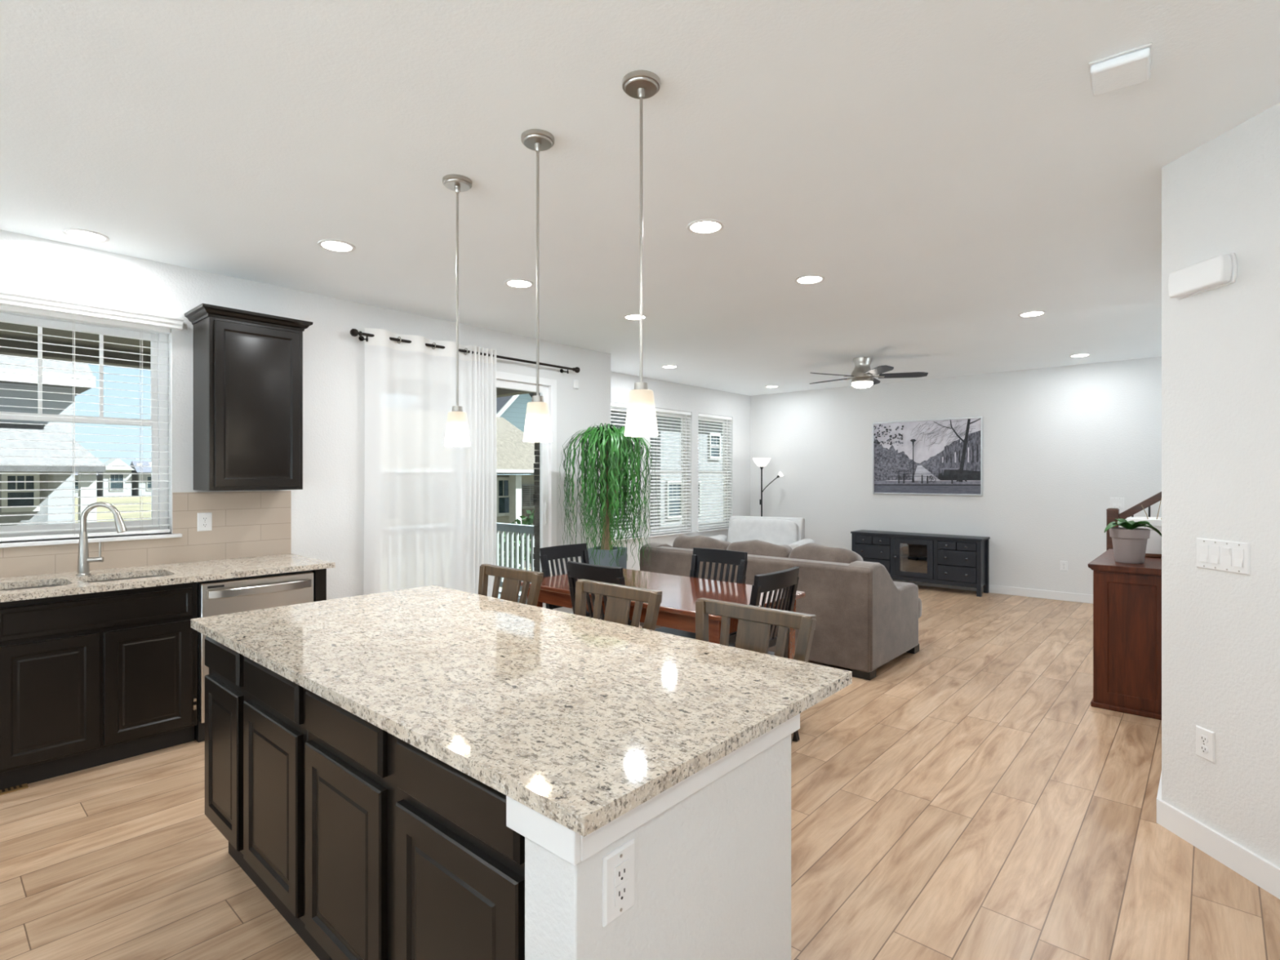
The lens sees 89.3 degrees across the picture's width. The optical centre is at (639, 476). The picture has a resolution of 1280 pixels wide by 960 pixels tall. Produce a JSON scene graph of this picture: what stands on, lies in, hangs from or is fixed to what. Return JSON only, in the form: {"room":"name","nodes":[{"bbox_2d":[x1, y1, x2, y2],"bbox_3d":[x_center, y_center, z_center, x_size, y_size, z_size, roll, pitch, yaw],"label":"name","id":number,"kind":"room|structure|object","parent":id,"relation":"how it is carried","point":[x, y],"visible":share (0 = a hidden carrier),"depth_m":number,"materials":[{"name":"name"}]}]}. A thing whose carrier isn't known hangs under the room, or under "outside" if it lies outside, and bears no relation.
{"room":"open-plan kitchen","nodes":[
{"label":"open-plan kitchen","id":0,"kind":"room"},
{"bbox_2d":[0,229,610,613],"bbox_3d":[-2.887,0.080,4.027,0.160,2.740,7.610,0,0,41],"label":"wall","id":1,"kind":"structure","parent":0,"point":[327,514],"depth_m":4.62,"materials":[{"name":"paint"}]},
{"bbox_2d":[0,311,182,547],"bbox_3d":[-3.316,-0.274,3.511,0.190,1.292,1.359,0,0,41],"label":"window","id":2,"kind":"structure","parent":1,"relation":"in","point":[4,316],"depth_m":3.80,"materials":[{"name":"white plastic"}]},
{"bbox_2d":[0,289,183,541],"bbox_3d":[-3.269,-0.309,3.468,0.133,1.302,1.357,0,0,41],"label":"window blind","id":3,"kind":"object","parent":2,"relation":"attached to","point":[10,301],"visible":1,"depth_m":3.64,"materials":[{"name":"plastic"}]},
{"bbox_2d":[0,490,291,577],"bbox_3d":[-3.292,0.314,3.441,0.010,0.432,2.696,0,0,41],"label":"backsplash","id":4,"kind":"structure","parent":1,"relation":"attached to","point":[246,524],"depth_m":4.03,"materials":[{"name":"beige tile"}]},
{"bbox_2d":[197,512,212,531],"bbox_3d":[-2.729,0.285,4.063,0.009,0.115,0.078,0,0,41],"label":"wall outlet","id":5,"kind":"object","parent":4,"relation":"attached to","point":[204,520],"visible":1,"depth_m":4.06,"materials":[{"name":"white plastic"}]},
{"bbox_2d":[201,523,208,527],"bbox_3d":[-2.727,0.304,4.062,0.004,0.025,0.033,0,0,41],"label":"receptacle","id":6,"kind":"object","parent":5,"relation":"attached to","point":[203,525],"depth_m":4.06,"materials":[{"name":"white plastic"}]},
{"bbox_2d":[201,516,208,520],"bbox_3d":[-2.727,0.266,4.062,0.004,0.025,0.033,0,0,41],"label":"receptacle","id":7,"kind":"object","parent":5,"relation":"attached to","point":[203,518],"depth_m":4.06,"materials":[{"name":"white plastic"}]},
{"bbox_2d":[184,302,312,490],"bbox_3d":[-2.466,-0.459,4.102,0.370,1.087,0.616,0,0,41],"label":"upper cabinet","id":8,"kind":"object","parent":1,"relation":"attached to","point":[248,365],"visible":1,"depth_m":3.97,"materials":[{"name":"brown paint"}]},
{"bbox_2d":[350,328,580,373],"bbox_3d":[-1.365,-1.032,5.538,0.119,0.079,2.250,0,0,41],"label":"curtain rod","id":9,"kind":"object","parent":1,"relation":"attached to","point":[354,332],"visible":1,"depth_m":5.39,"materials":[{"name":"black metal"}]},
{"bbox_2d":[363,328,497,596],"bbox_3d":[-1.639,0.165,5.184,0.101,2.520,1.143,0,0,41],"label":"sheer curtain","id":10,"kind":"object","parent":9,"relation":"hanging from","point":[430,506],"visible":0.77,"depth_m":5.12,"materials":[{"name":"white fabric"}]},
{"bbox_2d":[496,371,556,610],"bbox_3d":[-1.484,0.260,5.603,0.175,2.380,1.870,0,0,41],"label":"door","id":11,"kind":"structure","parent":1,"relation":"in","point":[547,387],"depth_m":6.19,"materials":[{"name":"white plastic"}]},
{"bbox_2d":[573,379,578,389],"bbox_3d":[-0.636,-0.915,6.435,0.023,0.090,0.064,0,0,41],"label":"sensor","id":12,"kind":"object","parent":1,"relation":"attached to","point":[575,382],"visible":1,"depth_m":6.42,"materials":[{"name":"white plastic"}]},
{"bbox_2d":[586,546,626,612],"bbox_3d":[-0.305,1.050,5.875,0.290,0.800,0.290,0,0,23],"label":"planter","id":13,"kind":"object","parent":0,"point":[606,557],"depth_m":5.76,"materials":[{"name":"blue ceramic"}]},
{"bbox_2d":[0,0,1279,395],"bbox_3d":[1.181,-1.365,3.261,8.950,0.150,11.850,0,0,41],"label":"ceiling","id":14,"kind":"structure","parent":0,"point":[950,171],"depth_m":2.64,"materials":[{"name":"paint"}]},
{"bbox_2d":[62,228,109,242],"bbox_3d":[-2.958,-1.286,3.463,0.190,0.007,0.190,0,0,41],"label":"recessed light","id":15,"kind":"object","parent":14,"relation":"in","point":[82,234],"visible":1,"depth_m":3.46,"materials":[{"name":"white paint"}]},
{"bbox_2d":[317,239,355,252],"bbox_3d":[-1.694,-1.286,3.621,0.190,0.007,0.190,0,0,41],"label":"recessed light","id":16,"kind":"object","parent":14,"relation":"in","point":[338,246],"visible":1,"depth_m":3.61,"materials":[{"name":"white paint"}]},
{"bbox_2d":[442,173,471,446],"bbox_3d":[-0.797,-0.712,2.828,0.125,1.157,0.125,0,0,41],"label":"pendant lamp","id":17,"kind":"object","parent":14,"relation":"hanging from","point":[457,434],"visible":1,"depth_m":2.81,"materials":[{"name":"glass"}]},
{"bbox_2d":[504,279,533,288],"bbox_3d":[-0.806,-1.286,4.327,0.190,0.007,0.190,0,0,41],"label":"recessed light","id":18,"kind":"object","parent":14,"relation":"in","point":[517,283],"visible":1,"depth_m":4.32,"materials":[{"name":"white paint"}]},
{"bbox_2d":[520,128,554,442],"bbox_3d":[-0.389,-0.712,2.468,0.125,1.157,0.125,0,0,41],"label":"pendant lamp","id":19,"kind":"object","parent":14,"relation":"hanging from","point":[537,428],"visible":1,"depth_m":2.44,"materials":[{"name":"glass"}]},
{"bbox_2d":[623,313,647,319],"bbox_3d":[-0.039,-1.286,5.238,0.190,0.007,0.190,0,0,41],"label":"recessed light","id":20,"kind":"object","parent":14,"relation":"in","point":[629,317],"visible":0.94,"depth_m":5.23,"materials":[{"name":"white paint"}]},
{"bbox_2d":[622,70,660,436],"bbox_3d":[0.004,-0.712,2.120,0.125,1.157,0.125,0,0,41],"label":"pendant lamp","id":21,"kind":"object","parent":14,"relation":"hanging from","point":[641,417],"visible":1,"depth_m":2.10,"materials":[{"name":"glass"}]},
{"bbox_2d":[661,364,677,368],"bbox_3d":[0.347,-1.286,7.600,0.190,0.007,0.190,0,0,41],"label":"recessed light","id":22,"kind":"object","parent":14,"relation":"in","point":[665,366],"visible":1,"depth_m":7.60,"materials":[{"name":"white paint"}]},
{"bbox_2d":[687,218,724,234],"bbox_3d":[0.338,-1.286,3.343,0.190,0.007,0.190,0,0,41],"label":"recessed light","id":23,"kind":"object","parent":14,"relation":"in","point":[706,226],"visible":1,"depth_m":3.33,"materials":[{"name":"white paint"}]},
{"bbox_2d":[764,385,778,387],"bbox_3d":[1.892,-1.286,9.288,0.190,0.007,0.190,0,0,41],"label":"recessed light","id":24,"kind":"object","parent":14,"relation":"in","point":[768,386],"visible":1,"depth_m":9.27,"materials":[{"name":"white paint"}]},
{"bbox_2d":[795,274,824,284],"bbox_3d":[1.110,-1.286,4.239,0.190,0.007,0.190,0,0,41],"label":"recessed light","id":25,"kind":"object","parent":14,"relation":"in","point":[806,279],"visible":1,"depth_m":4.23,"materials":[{"name":"white paint"}]},
{"bbox_2d":[808,356,928,388],"bbox_3d":[2.427,-1.129,7.121,1.262,0.322,1.266,0,0,41],"label":"ceiling fan","id":26,"kind":"object","parent":14,"relation":"hanging from","point":[862,376],"visible":1,"depth_m":6.99,"materials":[{"name":"silver metal"}]},
{"bbox_2d":[1017,310,1046,317],"bbox_3d":[3.106,-1.286,5.134,0.190,0.007,0.190,0,0,41],"label":"recessed light","id":27,"kind":"object","parent":14,"relation":"in","point":[1030,313],"visible":1,"depth_m":5.12,"materials":[{"name":"white paint"}]},
{"bbox_2d":[1069,353,1090,357],"bbox_3d":[4.683,-1.286,6.897,0.190,0.007,0.190,0,0,41],"label":"recessed light","id":28,"kind":"object","parent":14,"relation":"in","point":[1079,355],"visible":1,"depth_m":6.89,"materials":[{"name":"white paint"}]},
{"bbox_2d":[1088,42,1152,96],"bbox_3d":[1.512,-1.273,2.040,0.156,0.034,0.170,0,0,37],"label":"air vent","id":29,"kind":"object","parent":14,"relation":"attached to","point":[1133,66],"visible":1,"depth_m":2.01,"materials":[{"name":"white plastic"}]},
{"bbox_2d":[0,584,1279,959],"bbox_3d":[1.181,1.510,3.261,8.950,0.120,11.850,0,0,41],"label":"floor","id":30,"kind":"structure","parent":0,"point":[968,798],"depth_m":2.57,"materials":[{"name":"brown wood"}]},
{"bbox_2d":[0,783,28,795],"bbox_3d":[-2.987,1.447,2.958,0.130,0.006,0.275,0,0,41],"label":"floor vent","id":31,"kind":"object","parent":30,"relation":"in","point":[20,787],"visible":0.6,"depth_m":3.00,"materials":[{"name":"metal"}]},
{"bbox_2d":[0,575,197,790],"bbox_3d":[-2.888,1.006,3.414,0.630,0.888,0.800,0,0,41],"label":"base cabinet","id":32,"kind":"object","parent":30,"relation":"on","point":[90,680],"visible":0.81,"depth_m":3.18,"materials":[{"name":"brown paint"}]},
{"bbox_2d":[194,569,313,742],"bbox_3d":[-2.389,1.014,3.914,0.676,0.872,0.596,0,0,41],"label":"dishwasher","id":33,"kind":"object","parent":30,"relation":"on","point":[233,595],"visible":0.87,"depth_m":3.63,"materials":[{"name":"metal"}]},
{"bbox_2d":[204,635,331,959],"bbox_3d":[-1.103,1.006,2.360,0.914,0.888,0.605,0,0,41],"label":"base cabinet","id":34,"kind":"object","parent":30,"relation":"on","point":[256,734],"visible":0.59,"depth_m":2.07,"materials":[{"name":"brown paint"}]},
{"bbox_2d":[311,568,326,601],"bbox_3d":[-2.199,1.006,4.197,0.626,0.888,0.067,0,0,41],"label":"end panel","id":35,"kind":"object","parent":30,"relation":"on","point":[319,575],"visible":0.02,"depth_m":3.99,"materials":[{"name":"brown paint"}]},
{"bbox_2d":[305,689,524,959],"bbox_3d":[-0.378,1.006,1.719,1.017,0.888,0.605,0,0,41],"label":"base cabinet","id":36,"kind":"object","parent":30,"relation":"on","point":[410,855],"visible":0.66,"depth_m":1.46,"materials":[{"name":"brown paint"}]},
{"bbox_2d":[191,585,852,836],"bbox_3d":[-0.547,0.545,2.083,2.113,0.031,1.002,0,0,41],"label":"countertop","id":37,"kind":"structure","parent":36,"relation":"on","point":[580,722],"depth_m":1.66,"materials":[{"name":"stone"}]},
{"bbox_2d":[478,564,543,606],"bbox_3d":[-0.727,0.935,2.816,0.435,1.030,0.484,0,0,41],"label":"counter stool","id":38,"kind":"object","parent":30,"relation":"on","point":[513,577],"visible":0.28,"depth_m":2.96,"materials":[{"name":"brown wood"}]},
{"bbox_2d":[539,542,631,626],"bbox_3d":[-0.369,0.975,4.497,0.540,0.958,0.432,0,0,41],"label":"dining chair","id":39,"kind":"object","parent":30,"relation":"on","point":[560,552],"visible":0.27,"depth_m":4.62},
{"bbox_2d":[566,560,630,625],"bbox_3d":[-0.105,0.975,3.837,0.432,0.958,0.540,0,0,41],"label":"dining chair","id":40,"kind":"object","parent":30,"relation":"on","point":[612,575],"visible":0.27,"depth_m":3.66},
{"bbox_2d":[557,422,660,612],"bbox_3d":[-0.295,0.478,5.857,0.893,1.943,0.848,0,0,41],"label":"potted palm","id":41,"kind":"object","parent":30,"relation":"on","point":[611,442],"visible":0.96,"depth_m":5.67,"materials":[{"name":"green plant"}]},
{"bbox_2d":[574,578,662,631],"bbox_3d":[-0.222,0.935,2.356,0.435,1.030,0.484,0,0,41],"label":"counter stool","id":42,"kind":"object","parent":30,"relation":"on","point":[620,597],"visible":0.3,"depth_m":2.50,"materials":[{"name":"brown wood"}]},
{"bbox_2d":[520,568,804,659],"bbox_3d":[0.093,1.070,4.065,1.615,0.760,0.905,0,0,41],"label":"dining table","id":43,"kind":"object","parent":30,"relation":"on","point":[677,611],"visible":0.27,"depth_m":3.85,"materials":[{"name":"brown wood"}]},
{"bbox_2d":[654,547,747,643],"bbox_3d":[0.382,0.975,4.207,0.432,0.958,0.540,0,0,41],"label":"dining chair","id":44,"kind":"object","parent":30,"relation":"on","point":[739,558],"visible":0.41,"depth_m":4.34,"materials":[{"name":"wood"}]},
{"bbox_2d":[695,597,816,745],"bbox_3d":[0.230,0.935,1.943,0.435,1.030,0.484,0,0,41],"label":"counter stool","id":45,"kind":"object","parent":30,"relation":"on","point":[754,622],"visible":0.25,"depth_m":2.08,"materials":[{"name":"brown wood"}]},
{"bbox_2d":[728,566,799,741],"bbox_3d":[0.549,0.975,3.566,0.540,0.958,0.432,0,0,41],"label":"dining chair","id":46,"kind":"object","parent":30,"relation":"on","point":[787,580],"visible":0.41,"depth_m":3.43,"materials":[{"name":"wood"}]},
{"bbox_2d":[714,515,816,548],"bbox_3d":[1.612,1.012,8.864,1.460,0.875,0.978,0,0,27],"label":"armchair","id":47,"kind":"object","parent":30,"relation":"on","point":[789,531],"visible":0.24,"depth_m":8.97,"materials":[{"name":"white fabric"}]},
{"bbox_2d":[728,518,798,546],"bbox_3d":[1.719,0.830,9.068,0.980,0.471,0.272,0,0,27],"label":"cushion","id":48,"kind":"object","parent":47,"relation":"on","point":[784,531],"depth_m":8.98,"materials":[{"name":"white fabric"}]},
{"bbox_2d":[752,457,783,516],"bbox_3d":[1.934,0.587,9.873,0.459,1.727,0.279,0,0,-18],"label":"floor lamp","id":49,"kind":"object","parent":30,"relation":"on","point":[760,462],"visible":0.77,"depth_m":9.82,"materials":[{"name":"white"}]},
{"bbox_2d":[640,536,921,679],"bbox_3d":[1.191,0.995,5.730,2.195,0.911,1.165,0,0,41],"label":"sofa","id":50,"kind":"object","parent":30,"relation":"on","point":[866,619],"visible":0.59,"depth_m":4.85,"materials":[{"name":"brown fabric"}]},
{"bbox_2d":[672,536,732,550],"bbox_3d":[0.551,0.784,5.916,0.638,0.490,0.334,0,0,41],"label":"cushion","id":51,"kind":"object","parent":50,"relation":"on","point":[708,542],"depth_m":5.82,"materials":[{"name":"brown fabric"}]},
{"bbox_2d":[725,540,791,557],"bbox_3d":[0.995,0.792,5.520,0.629,0.502,0.325,0,0,41],"label":"cushion","id":52,"kind":"object","parent":50,"relation":"on","point":[778,549],"depth_m":5.43,"materials":[{"name":"brown fabric"}]},
{"bbox_2d":[786,546,866,563],"bbox_3d":[1.450,0.792,5.125,0.647,0.482,0.347,0,0,41],"label":"cushion","id":53,"kind":"object","parent":50,"relation":"on","point":[823,553],"depth_m":5.03,"materials":[{"name":"brown fabric"}]},
{"bbox_2d":[918,597,921,617],"bbox_3d":[1.776,1.097,5.354,0.781,0.205,0.955,0,0,41],"label":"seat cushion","id":54,"kind":"object","parent":50,"relation":"on","point":[919,600],"depth_m":5.40,"materials":[{"name":"grey fabric"}]},
{"bbox_2d":[850,529,990,596],"bbox_3d":[3.609,1.101,8.453,1.636,0.697,0.403,0,0,41],"label":"media console","id":55,"kind":"object","parent":30,"relation":"on","point":[963,561],"visible":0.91,"depth_m":8.20,"materials":[{"name":"grey paint"}]},
{"bbox_2d":[1087,549,1161,719],"bbox_3d":[3.344,1.000,4.361,0.415,0.900,1.116,0,0,41],"label":"base cabinet","id":56,"kind":"object","parent":30,"relation":"on","point":[1127,597],"visible":0.66,"depth_m":3.97,"materials":[{"name":"brown wood"}]},
{"bbox_2d":[1104,518,1161,564],"bbox_3d":[3.152,0.412,4.133,0.287,0.275,0.258,0,0,41],"label":"potted orchid","id":57,"kind":"object","parent":56,"relation":"on","point":[1129,542],"visible":0.98,"depth_m":4.09,"materials":[{"name":"white ceramic"}]},
{"bbox_2d":[1126,497,1161,557],"bbox_3d":[3.552,0.350,4.494,0.284,0.400,0.284,0,0,41],"label":"planter","id":58,"kind":"object","parent":56,"relation":"on","point":[1153,548],"visible":0.33,"depth_m":4.40,"materials":[{"name":"ceramic"}]},
{"bbox_3d":[-3.534,1.006,2.684,0.630,0.888,1.141,0,0,41],"label":"base cabinet","id":59,"kind":"object","parent":30,"relation":"on","visible":0},
{"bbox_2d":[0,553,335,602],"bbox_3d":[-3.031,0.545,3.210,0.703,0.031,2.695,0,0,41],"label":"countertop","id":60,"kind":"structure","parent":59,"relation":"on","point":[221,569],"depth_m":3.54,"materials":[{"name":"stone"}]},
{"bbox_2d":[0,575,164,591],"bbox_3d":[-2.842,0.656,3.341,0.323,0.188,0.706,0,0,41],"label":"sink","id":61,"kind":"object","parent":60,"relation":"in","point":[17,588],"visible":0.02,"depth_m":3.47,"materials":[{"name":"metal"}]},
{"bbox_2d":[75,502,127,576],"bbox_3d":[-2.894,0.333,3.493,0.252,0.393,0.069,0,0,-5],"label":"kitchen faucet","id":62,"kind":"object","parent":60,"relation":"on","point":[83,559],"visible":1,"depth_m":3.47,"materials":[{"name":"silver metal"}]},
{"bbox_3d":[5.590,0.618,5.396,2.430,1.665,1.110,0,0,41],"label":"stairs","id":63,"kind":"structure","parent":30,"relation":"on","visible":0},
{"bbox_2d":[1106,491,1161,551],"bbox_3d":[4.856,0.366,5.349,1.639,2.168,0.096,0,0,41],"label":"stair railing","id":64,"kind":"object","parent":63,"relation":"on","point":[1112,513],"visible":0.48,"depth_m":5.78,"materials":[{"name":"brown wood"}]},
{"bbox_2d":[524,734,791,959],"bbox_3d":[-0.639,1.006,2.013,2.067,0.888,0.726,0,0,41],"label":"wall","id":65,"kind":"structure","parent":0,"point":[713,869],"depth_m":1.30,"materials":[{"name":"paint"}]},
{"bbox_2d":[602,838,634,927],"bbox_3d":[-0.035,0.708,1.130,0.009,0.118,0.078,0,0,41],"label":"wall outlet","id":66,"kind":"object","parent":65,"relation":"attached to","point":[618,865],"visible":1,"depth_m":1.12,"materials":[{"name":"white plastic"}]},
{"bbox_2d":[614,879,628,906],"bbox_3d":[-0.033,0.725,1.129,0.004,0.033,0.033,0,0,41],"label":"receptacle","id":67,"kind":"object","parent":66,"relation":"attached to","point":[621,886],"depth_m":1.13,"materials":[{"name":"white plastic"}]},
{"bbox_2d":[614,859,628,887],"bbox_3d":[-0.033,0.691,1.129,0.004,0.033,0.033,0,0,41],"label":"receptacle","id":68,"kind":"object","parent":66,"relation":"attached to","point":[621,866],"depth_m":1.13,"materials":[{"name":"white plastic"}]},
{"bbox_2d":[506,713,799,865],"bbox_3d":[0.079,0.593,1.379,0.180,0.063,0.756,0,0,41],"label":"trim","id":69,"kind":"structure","parent":65,"relation":"attached to","point":[568,845],"depth_m":1.14,"materials":[{"name":"white paint"}]},
{"bbox_2d":[610,371,750,570],"bbox_3d":[0.424,0.080,8.981,0.160,2.740,4.200,0,0,41],"label":"wall","id":70,"kind":"structure","parent":0,"point":[695,400],"depth_m":9.29,"materials":[{"name":"paint"}]},
{"bbox_2d":[610,406,645,542],"bbox_3d":[-0.327,-0.057,8.104,0.185,1.717,1.000,0,0,41],"label":"window","id":71,"kind":"structure","parent":70,"relation":"in","point":[611,407],"depth_m":8.32,"materials":[{"name":"white plastic"}]},
{"bbox_2d":[610,402,640,538],"bbox_3d":[-0.307,-0.070,8.086,0.056,1.684,0.898,0,0,41],"label":"window blind","id":72,"kind":"object","parent":71,"relation":"attached to","point":[612,404],"visible":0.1,"depth_m":8.17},
{"bbox_2d":[648,411,695,537],"bbox_3d":[0.390,-0.057,8.915,0.185,1.717,1.005,0,0,41],"label":"window","id":73,"kind":"structure","parent":70,"relation":"in","point":[656,412],"depth_m":9.24,"materials":[{"name":"white plastic"}]},
{"bbox_2d":[649,408,691,534],"bbox_3d":[0.410,-0.070,8.897,0.056,1.684,0.903,0,0,41],"label":"window blind","id":74,"kind":"object","parent":73,"relation":"attached to","point":[658,410],"visible":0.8,"depth_m":8.90,"materials":[{"name":"plastic"}]},
{"bbox_2d":[696,416,728,532],"bbox_3d":[1.090,-0.057,9.707,0.185,1.717,0.980,0,0,41],"label":"window","id":75,"kind":"structure","parent":70,"relation":"in","point":[705,418],"depth_m":10.03,"materials":[{"name":"white plastic"}]},
{"bbox_2d":[698,413,732,529],"bbox_3d":[1.111,-0.070,9.689,0.056,1.684,0.878,0,0,41],"label":"window blind","id":76,"kind":"object","parent":75,"relation":"attached to","point":[704,415],"visible":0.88,"depth_m":9.67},
{"bbox_2d":[750,356,1161,595],"bbox_3d":[5.100,0.080,7.544,8.750,2.740,0.160,0,0,41],"label":"wall","id":77,"kind":"structure","parent":0,"point":[1059,442],"depth_m":7.99,"materials":[{"name":"paint"}]},
{"bbox_2d":[872,416,982,495],"bbox_3d":[3.771,-0.254,8.584,1.392,0.992,0.038,0,0,41],"label":"framed print","id":78,"kind":"object","parent":77,"relation":"attached to","point":[936,456],"visible":1,"depth_m":8.54,"materials":[{"name":"paper"}]},
{"bbox_2d":[892,579,1093,604],"bbox_3d":[5.042,1.400,7.478,8.750,0.100,0.015,0,0,41],"label":"baseboard","id":79,"kind":"structure","parent":77,"relation":"attached to","point":[1047,594],"depth_m":7.80,"materials":[{"name":"white paint"}]},
{"bbox_2d":[1060,560,1067,571],"bbox_3d":[4.949,1.045,7.565,0.075,0.117,0.009,0,0,41],"label":"wall outlet","id":80,"kind":"object","parent":77,"relation":"attached to","point":[1064,564],"visible":1,"depth_m":7.56,"materials":[{"name":"white plastic"}]},
{"bbox_2d":[1110,497,1124,508],"bbox_3d":[5.324,0.295,7.231,0.125,0.117,0.012,0,0,41],"label":"light switch","id":81,"kind":"object","parent":77,"relation":"attached to","point":[1114,502],"visible":0.98,"depth_m":7.23,"materials":[{"name":"white plastic"}]},
{"bbox_2d":[1161,102,1279,867],"bbox_3d":[3.238,0.080,2.350,2.060,2.740,4.590,0,0,41],"label":"wall","id":82,"kind":"structure","parent":0,"point":[1220,346],"depth_m":2.43,"materials":[{"name":"paint"}]},
{"bbox_2d":[1168,253,1237,299],"bbox_3d":[2.165,-0.770,2.505,0.052,0.110,0.248,0,0,-4],"label":"door chime","id":83,"kind":"object","parent":82,"relation":"attached to","point":[1220,270],"visible":1,"depth_m":2.47,"materials":[{"name":"white plastic"}]},
{"bbox_2d":[1195,724,1214,763],"bbox_3d":[2.186,1.036,2.509,0.009,0.117,0.075,0,0,-4],"label":"wall outlet","id":84,"kind":"object","parent":82,"relation":"attached to","point":[1205,738],"visible":1,"depth_m":2.50,"materials":[{"name":"white plastic"}]},
{"bbox_2d":[1200,744,1208,753],"bbox_3d":[2.184,1.056,2.509,0.004,0.025,0.033,0,0,-4],"label":"receptacle","id":85,"kind":"object","parent":84,"relation":"attached to","point":[1203,748],"depth_m":2.51,"materials":[{"name":"white plastic"}]},
{"bbox_2d":[1200,734,1208,742],"bbox_3d":[2.184,1.016,2.509,0.004,0.025,0.033,0,0,-4],"label":"receptacle","id":86,"kind":"object","parent":84,"relation":"attached to","point":[1203,738],"depth_m":2.51,"materials":[{"name":"white plastic"}]},
{"bbox_2d":[1156,772,1279,899],"bbox_3d":[2.388,1.400,2.023,0.734,0.100,3.826,0,0,12],"label":"baseboard","id":87,"kind":"structure","parent":82,"relation":"attached to","point":[1255,868],"depth_m":2.43,"materials":[{"name":"white paint"}]},
{"bbox_2d":[1196,537,1250,575],"bbox_3d":[2.189,0.298,2.429,0.013,0.116,0.208,0,0,-3],"label":"light switch","id":88,"kind":"object","parent":82,"relation":"attached to","point":[1233,557],"visible":1,"depth_m":2.42,"materials":[{"name":"white plastic"}]},
{"label":"outside","id":89,"kind":"structure","parent":0,"visible":0},
{"bbox_2d":[497,587,527,604],"bbox_3d":[-3.810,1.670,5.437,3.089,0.160,8.100,0,0,41],"label":"deck","id":90,"kind":"object","parent":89,"point":[500,588],"depth_m":8.65,"materials":[{"name":"grey paint"}]},
{"bbox_2d":[496,522,535,591],"bbox_3d":[-1.781,1.088,8.849,1.330,0.878,0.090,0,0,41],"label":"deck railing","id":91,"kind":"object","parent":90,"relation":"on","point":[517,528],"visible":0.38,"depth_m":8.73,"materials":[{"name":"grey paint"}]},
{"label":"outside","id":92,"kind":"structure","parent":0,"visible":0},
{"bbox_2d":[75,495,530,591],"bbox_3d":[-131.827,2.750,156.569,395.070,0.200,460.000,0,0,41],"label":"ground","id":93,"kind":"structure","parent":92,"point":[145,499],"depth_m":54.06,"materials":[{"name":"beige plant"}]},
{"bbox_2d":[0,354,106,525],"bbox_3d":[-16.412,-0.750,9.669,11.600,6.800,11.550,0,0,41],"label":"house","id":94,"kind":"structure","parent":93,"relation":"on","point":[6,426],"depth_m":10.79,"materials":[{"name":"white"}]},
{"bbox_2d":[75,471,97,497],"bbox_3d":[-74.687,0.450,85.372,6.000,4.400,4.200,0,0,41],"label":"house","id":95,"kind":"structure","parent":93,"relation":"on","point":[76,475],"depth_m":83.74,"materials":[{"name":"white"}]},
{"bbox_2d":[96,458,134,496],"bbox_3d":[-71.755,0.100,88.386,5.400,5.100,3.600,0,0,41],"label":"house","id":96,"kind":"structure","parent":93,"relation":"on","point":[109,469],"depth_m":86.84,"materials":[{"name":"white"}]},
{"bbox_2d":[129,461,151,495],"bbox_3d":[-69.123,0.250,91.666,6.000,4.800,4.400,0,0,41],"label":"house","id":97,"kind":"structure","parent":93,"relation":"on","point":[145,469],"depth_m":89.40,"materials":[{"name":"white"}]},
{"bbox_2d":[498,532,530,591],"bbox_3d":[-2.135,1.759,11.548,1.627,1.790,1.638,0,0,4],"label":"shrub","id":98,"kind":"object","parent":93,"relation":"on","point":[504,532],"visible":0.08,"depth_m":11.21,"materials":[{"name":"green plant"}]},
{"bbox_2d":[496,392,533,475],"bbox_3d":[-7.071,-0.590,27.272,7.880,6.480,7.300,0,0,41],"label":"gabled house","id":99,"kind":"structure","parent":93,"relation":"on","point":[513,408],"depth_m":24.78,"materials":[{"name":"blue"}]},
{"bbox_2d":[496,417,539,567],"bbox_3d":[-6.544,0.325,17.963,5.000,4.650,8.450,0,0,41],"label":"house","id":100,"kind":"structure","parent":93,"relation":"on","point":[515,456],"depth_m":18.57,"materials":[{"name":"beige"}]},
{"bbox_2d":[521,484,537,507],"bbox_3d":[-3.233,0.565,18.954,0.050,0.670,0.620,0,0,41],"label":"shutter","id":101,"kind":"object","parent":100,"relation":"hanging from","point":[527,490],"depth_m":18.85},
{"bbox_2d":[498,508,537,568],"bbox_3d":[-2.290,1.703,14.487,1.868,1.966,1.798,0,0,-4],"label":"shrub","id":102,"kind":"object","parent":93,"relation":"on","point":[527,522],"visible":0.06,"depth_m":14.28,"materials":[{"name":"green plant"}]},
{"bbox_2d":[533,392,539,571],"bbox_3d":[-1.107,0.765,8.306,0.395,3.769,0.360,0,0,41],"label":"pillar","id":103,"kind":"structure","parent":93,"relation":"on","point":[536,466],"depth_m":8.27,"materials":[{"name":"stone"}]},
{"bbox_2d":[610,410,722,530],"bbox_3d":[3.566,-0.750,30.548,3.720,6.800,12.500,0,0,41],"label":"house","id":104,"kind":"structure","parent":93,"relation":"on","point":[613,411],"depth_m":25.87,"materials":[{"name":"white"}]},
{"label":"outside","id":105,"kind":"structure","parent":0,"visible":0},
{"bbox_2d":[0,321,500,389],"bbox_3d":[-3.804,-1.250,5.444,3.089,0.080,8.120,0,0,41],"label":"ceiling","id":106,"kind":"structure","parent":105,"point":[3,326],"depth_m":5.68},
{"bbox_2d":[0,336,533,397],"bbox_3d":[-4.103,-1.143,5.709,2.289,0.135,8.120,0,0,41],"label":"beam","id":107,"kind":"structure","parent":106,"relation":"attached to","point":[6,343],"depth_m":6.00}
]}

